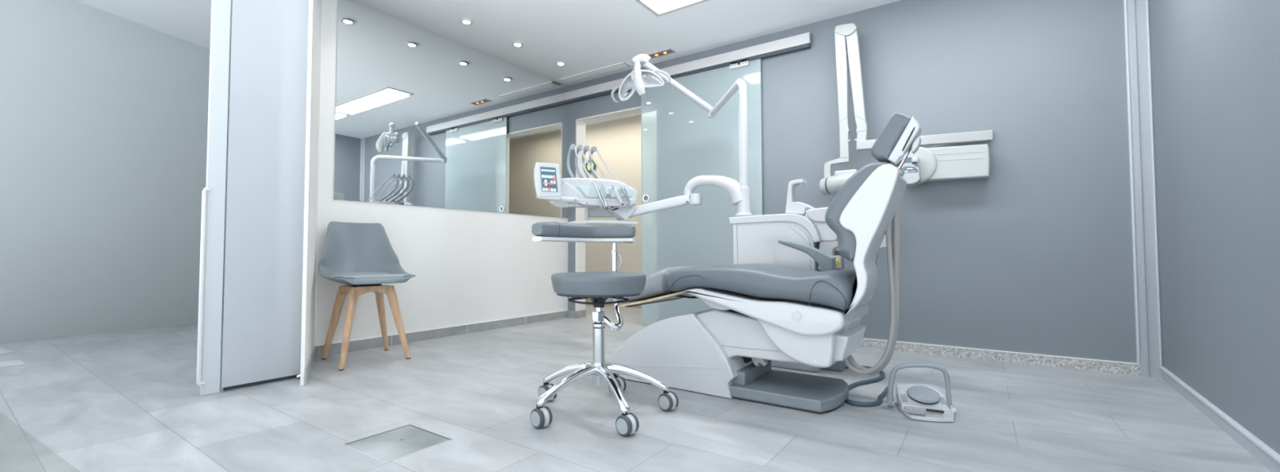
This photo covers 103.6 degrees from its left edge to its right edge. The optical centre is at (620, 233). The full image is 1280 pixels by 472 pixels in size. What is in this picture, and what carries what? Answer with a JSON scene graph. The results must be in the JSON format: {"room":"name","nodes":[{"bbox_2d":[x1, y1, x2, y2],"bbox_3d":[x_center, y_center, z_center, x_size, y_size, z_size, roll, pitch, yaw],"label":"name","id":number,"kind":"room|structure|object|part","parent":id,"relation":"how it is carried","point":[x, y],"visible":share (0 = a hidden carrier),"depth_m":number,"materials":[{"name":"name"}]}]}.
{"room":"dental clinic","nodes":[
{"label":"dental clinic","id":0,"kind":"room"},
{"bbox_2d":[0,0,230,342],"bbox_3d":[-4.602,-0.692,4.339,0.120,3.100,4.700,-2,-3,36],"label":"wall","id":1,"kind":"structure","parent":0,"point":[104,115],"depth_m":4.34,"materials":[{"name":"paint"}]},
{"bbox_2d":[0,346,14,355],"bbox_3d":[-4.557,0.830,3.606,0.828,0.006,0.233,-2,-3,36],"label":"trim","id":2,"kind":"structure","parent":1,"relation":"attached to","point":[2,351],"depth_m":3.50,"materials":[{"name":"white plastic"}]},
{"bbox_2d":[300,0,322,385],"bbox_3d":[-1.853,-0.439,3.033,0.018,2.500,0.784,1,-2,-28],"label":"wall","id":3,"kind":"structure","parent":0,"point":[314,37],"depth_m":2.84,"materials":[{"name":"white paint"}]},
{"bbox_2d":[303,346,315,385],"bbox_3d":[-1.838,0.773,2.990,0.010,0.074,0.796,1,-2,-28],"label":"baseboard","id":4,"kind":"structure","parent":3,"relation":"attached to","point":[308,367],"depth_m":2.85,"materials":[{"name":"grey tile"}]},
{"bbox_2d":[314,0,568,352],"bbox_3d":[-1.342,-0.388,4.437,0.120,2.500,2.510,-2,-3,36],"label":"wall","id":5,"kind":"structure","parent":0,"point":[468,266],"depth_m":4.10,"materials":[{"name":"white paint"}]},
{"bbox_2d":[328,342,342,355],"bbox_3d":[-1.843,0.783,3.250,0.372,0.074,0.232,-2,-3,36],"label":"baseboard","id":6,"kind":"structure","parent":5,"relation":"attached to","point":[335,348],"depth_m":3.44,"materials":[{"name":"grey tile"}]},
{"bbox_2d":[349,336,382,341],"bbox_3d":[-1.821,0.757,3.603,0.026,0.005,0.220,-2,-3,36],"label":"baseboard","id":7,"kind":"structure","parent":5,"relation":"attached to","point":[377,336],"depth_m":3.62,"materials":[{"name":"grey tile"}]},
{"bbox_2d":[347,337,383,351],"bbox_3d":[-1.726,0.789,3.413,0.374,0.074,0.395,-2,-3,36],"label":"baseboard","id":8,"kind":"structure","parent":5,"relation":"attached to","point":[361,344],"depth_m":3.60,"materials":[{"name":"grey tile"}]},
{"bbox_2d":[333,0,568,217],"bbox_3d":[-1.262,-0.917,4.459,0.006,1.438,2.410,-2,-3,36],"label":"mirror glass","id":9,"kind":"object","parent":5,"relation":"attached to","point":[424,117],"visible":1,"depth_m":4.12,"materials":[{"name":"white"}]},
{"bbox_2d":[405,309,586,342],"bbox_3d":[-0.922,0.826,4.443,0.476,0.074,2.218,-2,-3,36],"label":"baseboard","id":10,"kind":"structure","parent":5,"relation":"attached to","point":[453,331],"depth_m":4.50,"materials":[{"name":"grey tile"}]},
{"bbox_2d":[75,0,901,85],"bbox_3d":[-1.472,-2.164,1.825,8.000,0.860,7.000,-2,-3,36],"label":"ceiling","id":11,"kind":"structure","parent":0,"point":[585,35],"depth_m":4.09,"materials":[{"name":"white paint"}]},
{"bbox_2d":[460,17,472,25],"bbox_3d":[-1.200,-1.651,3.927,0.096,0.012,0.096,-2,-3,36],"label":"recessed light","id":12,"kind":"object","parent":11,"relation":"in","point":[464,21],"visible":1,"depth_m":3.92,"materials":[{"name":"white plastic"}]},
{"bbox_2d":[511,41,523,47],"bbox_3d":[-0.888,-1.635,4.359,0.096,0.012,0.096,-2,-3,36],"label":"recessed light","id":13,"kind":"object","parent":11,"relation":"in","point":[517,44],"visible":1,"depth_m":4.35,"materials":[{"name":"white plastic"}]},
{"bbox_2d":[555,61,565,66],"bbox_3d":[-0.568,-1.619,4.803,0.096,0.012,0.096,-2,-3,36],"label":"recessed light","id":14,"kind":"object","parent":11,"relation":"in","point":[557,63],"visible":1,"depth_m":4.79,"materials":[{"name":"white plastic"}]},
{"bbox_2d":[558,61,632,84],"bbox_3d":[-0.262,-1.607,5.065,0.850,0.016,0.130,-2,-3,36],"label":"ceiling vent","id":15,"kind":"object","parent":11,"relation":"in","point":[622,65],"visible":1,"depth_m":5.03,"materials":[{"name":"white metal"}]},
{"bbox_2d":[647,48,676,59],"bbox_3d":[0.359,-1.627,4.580,0.289,0.012,0.114,-2,-3,36],"label":"recessed light","id":16,"kind":"object","parent":11,"relation":"in","point":[667,51],"visible":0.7,"depth_m":4.56,"materials":[{"name":"metal"}]},
{"bbox_2d":[635,0,709,17],"bbox_3d":[0.754,-1.675,3.312,1.380,0.008,0.315,-2,-3,36],"label":"recessed light","id":17,"kind":"object","parent":11,"relation":"in","point":[658,7],"visible":1,"depth_m":3.66,"materials":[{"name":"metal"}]},
{"bbox_2d":[640,0,701,13],"bbox_3d":[0.754,-1.676,3.313,1.320,0.005,0.255,-2,-3,36],"label":"diffuser","id":18,"kind":"object","parent":17,"relation":"attached to","point":[656,6],"depth_m":3.65,"materials":[{"name":"white plastic"}]},
{"bbox_2d":[585,115,641,302],"bbox_3d":[0.334,-0.369,6.317,6.400,2.600,0.100,-2,-3,36],"label":"wall","id":19,"kind":"structure","parent":0,"point":[618,142],"depth_m":6.53,"materials":[{"name":"beige paint"}]},
{"bbox_2d":[585,160,595,172],"bbox_3d":[-0.399,-0.904,6.784,0.172,0.172,0.012,-2,-3,36],"label":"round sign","id":20,"kind":"object","parent":19,"relation":"attached to","point":[588,168],"visible":0.54,"depth_m":6.79,"materials":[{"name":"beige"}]},
{"bbox_2d":[585,298,641,307],"bbox_3d":[0.018,0.901,6.430,5.500,0.070,0.012,-2,-3,36],"label":"baseboard","id":21,"kind":"structure","parent":19,"relation":"attached to","point":[586,300],"depth_m":6.44,"materials":[{"name":"grey tile"}]},
{"bbox_2d":[586,112,640,125],"bbox_3d":[-0.002,-1.546,5.893,6.400,0.080,1.050,-2,-3,36],"label":"ceiling","id":22,"kind":"structure","parent":0,"point":[638,113],"depth_m":6.52,"materials":[{"name":"white paint"}]},
{"bbox_2d":[0,304,1271,471],"bbox_3d":[-0.996,0.879,4.085,10.000,0.063,7.000,-2,-3,36],"label":"floor","id":23,"kind":"structure","parent":0,"point":[130,400],"depth_m":2.11,"materials":[{"name":"grey tile"}]},
{"bbox_2d":[0,360,24,365],"bbox_3d":[-3.884,0.812,3.112,0.282,0.006,0.170,2,-3,-42],"label":"trim","id":24,"kind":"structure","parent":23,"relation":"on","point":[13,362],"depth_m":3.14,"materials":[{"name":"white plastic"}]},
{"bbox_2d":[195,0,231,395],"bbox_3d":[-2.025,-0.457,2.517,0.040,2.498,0.098,-2,-3,36],"label":"door frame post","id":25,"kind":"object","parent":23,"relation":"on","point":[214,195],"visible":1,"depth_m":2.50,"materials":[{"name":"grey"}]},
{"bbox_2d":[220,0,308,391],"bbox_3d":[-1.872,-0.443,2.697,0.048,2.478,0.371,-2,-3,36],"label":"door","id":26,"kind":"structure","parent":25,"relation":"attached to","point":[264,245],"depth_m":2.68,"materials":[{"name":"white paint"}]},
{"bbox_3d":[-1.883,0.786,2.663,0.012,0.016,0.351,-2,-3,36],"label":"rail","id":27,"kind":"part","parent":26,"relation":"part of","materials":[{"name":"grey metal"}]},
{"bbox_2d":[318,221,415,370],"bbox_3d":[-1.658,0.369,3.286,0.557,0.904,0.549,-2,-3,36],"label":"chair","id":28,"kind":"object","parent":23,"relation":"on","point":[362,256],"visible":1,"depth_m":3.34,"materials":[{"name":"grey plastic"}]},
{"bbox_3d":[-1.863,0.578,3.286,0.162,0.471,0.042,0,-2,-4],"label":"leg","id":29,"kind":"part","parent":28,"relation":"part of","materials":[{"name":"brown wood"}]},
{"bbox_3d":[-1.655,0.570,3.068,0.042,0.471,0.192,0,-2,-7],"label":"leg","id":30,"kind":"part","parent":28,"relation":"part of","materials":[{"name":"brown wood"}]},
{"bbox_3d":[-1.660,0.336,3.295,0.180,0.020,0.180,-2,-3,36],"label":"mounting plate","id":31,"kind":"part","parent":28,"relation":"part of","materials":[{"name":"black plastic"}]},
{"bbox_3d":[-1.662,0.586,3.505,0.042,0.471,0.195,0,-2,-5],"label":"leg","id":32,"kind":"part","parent":28,"relation":"part of","materials":[{"name":"brown wood"}]},
{"bbox_3d":[-1.456,0.579,3.292,0.164,0.471,0.042,0,-2,-9],"label":"leg","id":33,"kind":"part","parent":28,"relation":"part of","materials":[{"name":"brown wood"}]},
{"bbox_2d":[343,424,451,463],"bbox_3d":[-0.815,0.767,1.849,0.276,0.002,0.260,-2,-3,36],"label":"access cover","id":34,"kind":"object","parent":23,"relation":"on","point":[391,445],"visible":1,"depth_m":1.84,"materials":[{"name":"metal"}]},
{"bbox_2d":[530,222,678,435],"bbox_3d":[-0.108,0.368,2.229,0.633,0.829,0.639,-2,-3,36],"label":"stool","id":35,"kind":"object","parent":23,"relation":"on","point":[598,286],"visible":1,"depth_m":2.16,"materials":[{"name":"grey leather"}]},
{"bbox_2d":[539,406,549,426],"bbox_3d":[-0.315,0.734,2.017,0.076,0.069,0.021,-2,-3,43],"label":"hood","id":36,"kind":"object","parent":35,"relation":"attached to","point":[544,411],"depth_m":1.99,"materials":[{"name":"grey plastic"}]},
{"bbox_3d":[-0.218,0.635,2.113,0.300,0.130,0.060,2,-3,-40],"label":"leg","id":37,"kind":"part","parent":35,"relation":"part of","materials":[{"name":"silver metal"}]},
{"bbox_3d":[-0.232,0.642,2.303,0.300,0.130,0.060,-1,-2,32],"label":"leg","id":38,"kind":"part","parent":35,"relation":"part of","materials":[{"name":"silver metal"}]},
{"bbox_2d":[532,235,635,242],"bbox_3d":[-0.172,0.029,2.273,0.503,0.020,0.176,1,-2,-30],"label":"support","id":39,"kind":"object","parent":35,"relation":"on","point":[541,238],"depth_m":2.30,"materials":[{"name":"white plastic"}]},
{"bbox_3d":[-0.094,0.220,2.233,0.422,0.087,0.422,-2,-3,36],"label":"seat","id":40,"kind":"part","parent":35,"relation":"part of","materials":[{"name":"grey leather"}]},
{"bbox_3d":[-0.055,0.645,2.374,0.060,0.130,0.300,-1,-2,14],"label":"leg","id":41,"kind":"part","parent":35,"relation":"part of","materials":[{"name":"silver metal"}]},
{"bbox_3d":[-0.033,0.633,2.067,0.060,0.130,0.300,1,-2,-22],"label":"leg","id":42,"kind":"part","parent":35,"relation":"part of","materials":[{"name":"silver metal"}]},
{"bbox_2d":[626,413,636,434],"bbox_3d":[0.028,0.731,1.933,0.076,0.069,0.021,-2,-3,43],"label":"hood","id":43,"kind":"object","parent":35,"relation":"attached to","point":[632,419],"depth_m":1.91,"materials":[{"name":"grey plastic"}]},
{"bbox_3d":[0.068,0.639,2.229,0.300,0.130,0.060,0,-2,-4],"label":"leg","id":44,"kind":"part","parent":35,"relation":"part of","materials":[{"name":"silver metal"}]},
{"bbox_2d":[667,391,676,409],"bbox_3d":[0.214,0.742,2.232,0.076,0.069,0.021,-2,-3,43],"label":"hood","id":45,"kind":"object","parent":35,"relation":"attached to","point":[672,395],"depth_m":2.21,"materials":[{"name":"grey plastic"}]},
{"bbox_2d":[605,112,921,413],"bbox_3d":[0.673,0.154,2.627,1.593,1.283,0.653,-2,-3,36],"label":"dental chair","id":46,"kind":"object","parent":23,"relation":"on","point":[760,314],"visible":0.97,"depth_m":2.31,"materials":[{"name":"white plastic"}]},
{"bbox_2d":[605,267,679,302],"bbox_3d":[0.223,0.299,2.917,0.495,0.203,0.530,-2,-3,36],"label":"cushion","id":47,"kind":"object","parent":46,"relation":"on","point":[655,290],"depth_m":2.65,"materials":[{"name":"grey leather"}]},
{"bbox_3d":[0.223,0.389,2.914,0.163,0.043,0.480,-2,-3,36],"label":"leg rest frame","id":48,"kind":"part","parent":46,"relation":"part of","materials":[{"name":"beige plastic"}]},
{"bbox_3d":[0.618,0.402,2.616,0.339,0.049,0.380,-2,-3,36],"label":"arm","id":49,"kind":"part","parent":46,"relation":"part of","materials":[{"name":"white plastic"}]},
{"bbox_2d":[666,263,871,311],"bbox_3d":[0.742,0.252,2.536,0.885,0.192,0.590,-2,-3,36],"label":"seat cushion","id":50,"kind":"object","parent":46,"relation":"on","point":[734,286],"depth_m":2.28,"materials":[{"name":"grey leather"}]},
{"bbox_3d":[0.778,0.361,2.502,0.742,0.181,0.570,-2,-3,36],"label":"seat frame","id":51,"kind":"part","parent":46,"relation":"part of","materials":[{"name":"white plastic"}]},
{"bbox_3d":[0.774,0.504,2.506,0.760,0.253,0.400,-2,-3,36],"label":"lift arm","id":52,"kind":"part","parent":46,"relation":"part of","materials":[{"name":"white plastic"}]},
{"bbox_3d":[0.768,0.759,2.510,0.666,0.052,0.465,-2,-3,36],"label":"foot plate","id":53,"kind":"part","parent":46,"relation":"part of","materials":[{"name":"grey rubber"}]},
{"bbox_3d":[1.015,0.160,2.739,0.294,0.250,0.070,-2,-3,36],"label":"armrest","id":54,"kind":"part","parent":46,"relation":"part of","materials":[{"name":"grey plastic"}]},
{"bbox_2d":[824,161,889,261],"bbox_3d":[1.117,-0.080,2.286,0.253,0.410,0.500,-2,-3,36],"label":"cushion","id":55,"kind":"object","parent":46,"relation":"on","point":[846,241],"depth_m":2.11,"materials":[{"name":"grey leather"}]},
{"bbox_2d":[871,112,911,163],"bbox_3d":[1.219,-0.403,2.224,0.161,0.199,0.290,-2,-3,36],"label":"cushion","id":56,"kind":"object","parent":46,"relation":"on","point":[893,144],"depth_m":2.10,"materials":[{"name":"grey leather"}]},
{"bbox_3d":[1.228,-0.364,2.084,0.033,0.063,0.055,-2,-3,36],"label":"release handle","id":57,"kind":"part","parent":46,"relation":"part of","materials":[{"name":"grey plastic"}]},
{"bbox_2d":[684,175,886,371],"bbox_3d":[0.989,0.201,3.138,1.304,1.221,0.292,-2,-3,36],"label":"dental cuspidor unit","id":58,"kind":"object","parent":23,"relation":"on","point":[755,237],"visible":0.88,"depth_m":3.07,"materials":[{"name":"white plastic"}]},
{"bbox_2d":[533,144,689,225],"bbox_3d":[-0.100,-0.356,3.581,1.102,0.610,0.586,1,-2,-18],"label":"table","id":59,"kind":"object","parent":58,"relation":"attached to","point":[573,192],"visible":0.94,"depth_m":3.40,"materials":[{"name":"white plastic"}]},
{"bbox_3d":[-0.351,-0.218,3.255,0.158,0.042,0.037,1,-2,-24],"label":"screen arm","id":60,"kind":"part","parent":59,"relation":"part of","materials":[{"name":"white plastic"}]},
{"bbox_3d":[-0.348,-0.501,3.629,0.044,0.265,0.191,1,-2,-19],"label":"whip arm","id":61,"kind":"part","parent":59,"relation":"part of","materials":[{"name":"grey plastic"}]},
{"bbox_3d":[-0.297,-0.182,3.347,0.070,0.014,0.113,-2,-3,36],"label":"under plate","id":62,"kind":"part","parent":59,"relation":"part of","materials":[{"name":"grey plastic"}]},
{"bbox_3d":[-0.294,-0.506,3.675,0.040,0.265,0.191,1,-2,-20],"label":"whip arm","id":63,"kind":"part","parent":59,"relation":"part of","materials":[{"name":"grey plastic"}]},
{"bbox_3d":[-0.243,-0.507,3.720,0.033,0.267,0.191,1,-2,-22],"label":"whip arm","id":64,"kind":"part","parent":59,"relation":"part of","materials":[{"name":"grey plastic"}]},
{"bbox_2d":[568,143,607,207],"bbox_3d":[-0.245,-0.411,3.508,0.083,0.493,0.402,2,-3,-40],"label":"dental handpiece","id":65,"kind":"object","parent":59,"relation":"in","point":[598,190],"visible":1,"depth_m":3.37,"materials":[{"name":"grey plastic"}]},
{"bbox_3d":[-0.131,-0.245,3.355,0.076,0.135,0.022,1,-2,-19],"label":"handle","id":66,"kind":"part","parent":65,"relation":"part of","materials":[{"name":"silver metal"}]},
{"bbox_2d":[584,205,595,220],"bbox_3d":[-0.207,-0.137,3.478,0.081,0.127,0.026,1,-2,-24],"label":"support post","id":67,"kind":"object","parent":59,"relation":"on","point":[589,211],"depth_m":3.47,"materials":[{"name":"white plastic"}]},
{"bbox_2d":[576,144,610,200],"bbox_3d":[-0.194,-0.435,3.546,0.051,0.457,0.414,1,-3,-34],"label":"dental handpiece","id":68,"kind":"object","parent":59,"relation":"in","point":[606,189],"visible":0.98,"depth_m":3.48,"materials":[{"name":"grey plastic"}]},
{"bbox_3d":[-0.090,-0.276,3.376,0.043,0.070,0.024,1,-2,-24],"label":"handle","id":69,"kind":"part","parent":68,"relation":"part of","materials":[{"name":"grey plastic"}]},
{"bbox_3d":[-0.191,-0.508,3.766,0.030,0.270,0.191,1,-2,-23],"label":"whip arm","id":70,"kind":"part","parent":59,"relation":"part of","materials":[{"name":"grey plastic"}]},
{"bbox_2d":[566,220,638,225],"bbox_3d":[-0.160,-0.068,3.474,0.509,0.027,0.260,1,-2,-24],"label":"tray","id":71,"kind":"object","parent":59,"relation":"on","point":[584,222],"depth_m":3.37,"materials":[{"name":"white plastic"}]},
{"bbox_2d":[583,145,623,204],"bbox_3d":[-0.137,-0.425,3.580,0.072,0.483,0.442,2,-3,-37],"label":"dental handpiece","id":72,"kind":"object","parent":59,"relation":"in","point":[615,191],"visible":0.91,"depth_m":3.43,"materials":[{"name":"grey plastic"}]},
{"bbox_3d":[-0.014,-0.253,3.408,0.069,0.111,0.028,1,-2,-22],"label":"handle","id":73,"kind":"part","parent":72,"relation":"part of","materials":[{"name":"white plastic"}]},
{"bbox_2d":[577,186,631,197],"bbox_3d":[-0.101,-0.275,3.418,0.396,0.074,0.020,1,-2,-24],"label":"tray","id":74,"kind":"object","parent":59,"relation":"on","point":[583,191],"depth_m":3.40,"materials":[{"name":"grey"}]},
{"bbox_2d":[590,146,631,208],"bbox_3d":[-0.086,-0.414,3.614,0.079,0.509,0.458,2,-3,-37],"label":"dental handpiece","id":75,"kind":"object","parent":59,"relation":"in","point":[623,188],"visible":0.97,"depth_m":3.55,"materials":[{"name":"grey plastic"}]},
{"bbox_3d":[0.036,-0.265,3.431,0.061,0.095,0.024,1,-2,-24],"label":"handle","id":76,"kind":"part","parent":75,"relation":"part of","materials":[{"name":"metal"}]},
{"bbox_3d":[0.264,-0.186,3.542,0.461,0.151,0.076,0,-2,13],"label":"support arm","id":77,"kind":"part","parent":59,"relation":"part of","materials":[{"name":"white plastic"}]},
{"bbox_2d":[610,53,748,186],"bbox_3d":[0.372,-0.796,3.709,0.890,1.062,0.877,0,-2,-4],"label":"light","id":78,"kind":"object","parent":58,"relation":"on","point":[637,80],"visible":1,"depth_m":3.56,"materials":[{"name":"white plastic"}]},
{"bbox_3d":[0.071,-1.043,3.590,0.146,0.203,0.077,0,-2,8],"label":"reflector dish","id":79,"kind":"part","parent":78,"relation":"part of","materials":[{"name":"white plastic"}]},
{"bbox_3d":[0.124,-1.209,3.621,0.048,0.084,0.048,-2,-3,36],"label":"hanger stem","id":80,"kind":"part","parent":78,"relation":"part of","materials":[{"name":"white plastic"}]},
{"bbox_3d":[0.217,-1.097,3.594,0.183,0.122,0.071,0,-2,-2],"label":"reflector dish","id":81,"kind":"part","parent":78,"relation":"part of","materials":[{"name":"white plastic"}]},
{"bbox_3d":[0.478,-1.155,4.005,0.653,0.322,0.060,1,-2,-27],"label":"arm","id":82,"kind":"part","parent":78,"relation":"part of","materials":[{"name":"white plastic"}]},
{"bbox_3d":[0.787,-0.923,3.724,0.053,0.218,0.842,0,-2,-4],"label":"arm","id":83,"kind":"part","parent":78,"relation":"part of","materials":[{"name":"white plastic"}]},
{"bbox_3d":[0.814,-0.559,3.318,0.059,0.560,0.059,-2,-3,36],"label":"post","id":84,"kind":"part","parent":78,"relation":"part of","materials":[{"name":"white plastic"}]},
{"bbox_3d":[0.653,-0.291,3.418,0.454,0.216,0.109,-1,-3,34],"label":"bridge arm","id":85,"kind":"part","parent":58,"relation":"part of","materials":[{"name":"white plastic"}]},
{"bbox_3d":[0.937,0.377,3.075,0.459,0.867,0.008,-2,-3,36],"label":"panel","id":86,"kind":"part","parent":58,"relation":"part of","materials":[{"name":"white plastic"}]},
{"bbox_2d":[805,207,827,222],"bbox_3d":[1.231,-0.103,3.007,0.182,0.094,0.220,-2,-3,36],"label":"bowl","id":87,"kind":"object","parent":58,"relation":"on","point":[813,215],"depth_m":2.94,"materials":[{"name":"white ceramic"}]},
{"bbox_2d":[845,362,955,422],"bbox_3d":[1.293,0.693,2.673,0.601,0.211,1.227,0,-2,-10],"label":"foot pedal","id":88,"kind":"object","parent":23,"relation":"on","point":[922,402],"visible":0.84,"depth_m":2.21,"materials":[{"name":"white plastic"}]},
{"bbox_3d":[1.255,0.783,2.787,0.565,0.039,0.983,0,-2,-10],"label":"cord","id":89,"kind":"part","parent":88,"relation":"part of","materials":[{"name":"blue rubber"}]},
{"bbox_3d":[1.417,0.776,2.344,0.213,0.016,0.622,-1,-2,28],"label":"plate","id":90,"kind":"part","parent":88,"relation":"part of","materials":[{"name":"white plastic"}]},
{"bbox_2d":[564,0,1137,363],"bbox_3d":[1.227,-0.397,4.186,4.580,2.500,0.210,-2,-3,36],"label":"wall","id":91,"kind":"structure","parent":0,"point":[1035,255],"depth_m":3.29,"materials":[{"name":"grey paint"}]},
{"bbox_2d":[575,106,640,311],"bbox_3d":[-0.014,-0.171,5.113,1.028,2.116,0.151,-2,-3,36],"label":"door frame","id":92,"kind":"structure","parent":91,"relation":"attached to","point":[580,123],"depth_m":5.38,"materials":[{"name":"white paint"}]},
{"bbox_3d":[0.460,-1.484,4.685,2.553,0.109,0.056,-2,-3,36],"label":"sliding door rail","id":93,"kind":"part","parent":91,"relation":"part of","materials":[{"name":"silver metal"}]},
{"bbox_2d":[640,58,762,324],"bbox_3d":[0.682,-0.301,4.475,1.184,2.306,0.031,-2,-3,36],"label":"door","id":94,"kind":"structure","parent":91,"relation":"hanging from","point":[680,143],"depth_m":4.50,"materials":[{"name":"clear glass"}]},
{"bbox_3d":[0.249,-0.333,4.785,0.072,0.072,0.012,-2,-3,36],"label":"ring handle","id":95,"kind":"part","parent":94,"relation":"part of","materials":[{"name":"silver metal"}]},
{"bbox_2d":[819,23,992,195],"bbox_3d":[1.927,-0.901,3.471,1.042,1.230,0.276,-1,-2,29],"label":"dental x-ray unit","id":96,"kind":"object","parent":91,"relation":"attached to","point":[962,162],"visible":0.89,"depth_m":3.51,"materials":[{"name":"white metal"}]},
{"bbox_3d":[1.617,-1.007,3.653,0.089,0.941,0.050,-2,-3,36],"label":"arm","id":97,"kind":"part","parent":96,"relation":"part of","materials":[{"name":"white metal"}]},
{"bbox_3d":[1.697,-1.043,3.611,0.133,0.843,0.050,-2,-3,36],"label":"arm","id":98,"kind":"part","parent":96,"relation":"part of","materials":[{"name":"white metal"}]},
{"bbox_3d":[1.940,-0.435,3.371,0.124,0.134,0.120,-2,-3,36],"label":"control panel","id":99,"kind":"part","parent":96,"relation":"part of","materials":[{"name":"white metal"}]},
{"bbox_3d":[2.045,-0.627,3.419,0.793,0.066,0.044,-1,-2,23],"label":"extension arm","id":100,"kind":"part","parent":96,"relation":"part of","materials":[{"name":"white metal"}]},
{"bbox_2d":[860,337,1140,375],"bbox_3d":[1.646,0.808,3.777,3.188,0.062,0.012,-2,-3,36],"label":"baseboard","id":101,"kind":"structure","parent":91,"relation":"attached to","point":[1047,361],"depth_m":3.17,"materials":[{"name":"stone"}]},
{"bbox_2d":[1148,0,1279,454],"bbox_3d":[2.266,-0.485,1.779,0.120,2.500,2.848,-2,-3,38],"label":"wall","id":102,"kind":"structure","parent":0,"point":[1215,64],"depth_m":1.95,"materials":[{"name":"grey paint"}]},
{"bbox_2d":[1123,0,1163,377],"bbox_3d":[2.975,-0.446,2.858,0.096,2.500,0.020,-2,-3,36],"label":"trim","id":103,"kind":"structure","parent":102,"relation":"attached to","point":[1140,100],"depth_m":2.85,"materials":[{"name":"silver metal"}]},
{"bbox_2d":[1159,365,1279,471],"bbox_3d":[2.178,0.738,1.724,0.012,0.052,2.723,-2,-3,38],"label":"baseboard","id":104,"kind":"structure","parent":102,"relation":"attached to","point":[1261,455],"depth_m":1.93,"materials":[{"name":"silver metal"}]}
]}

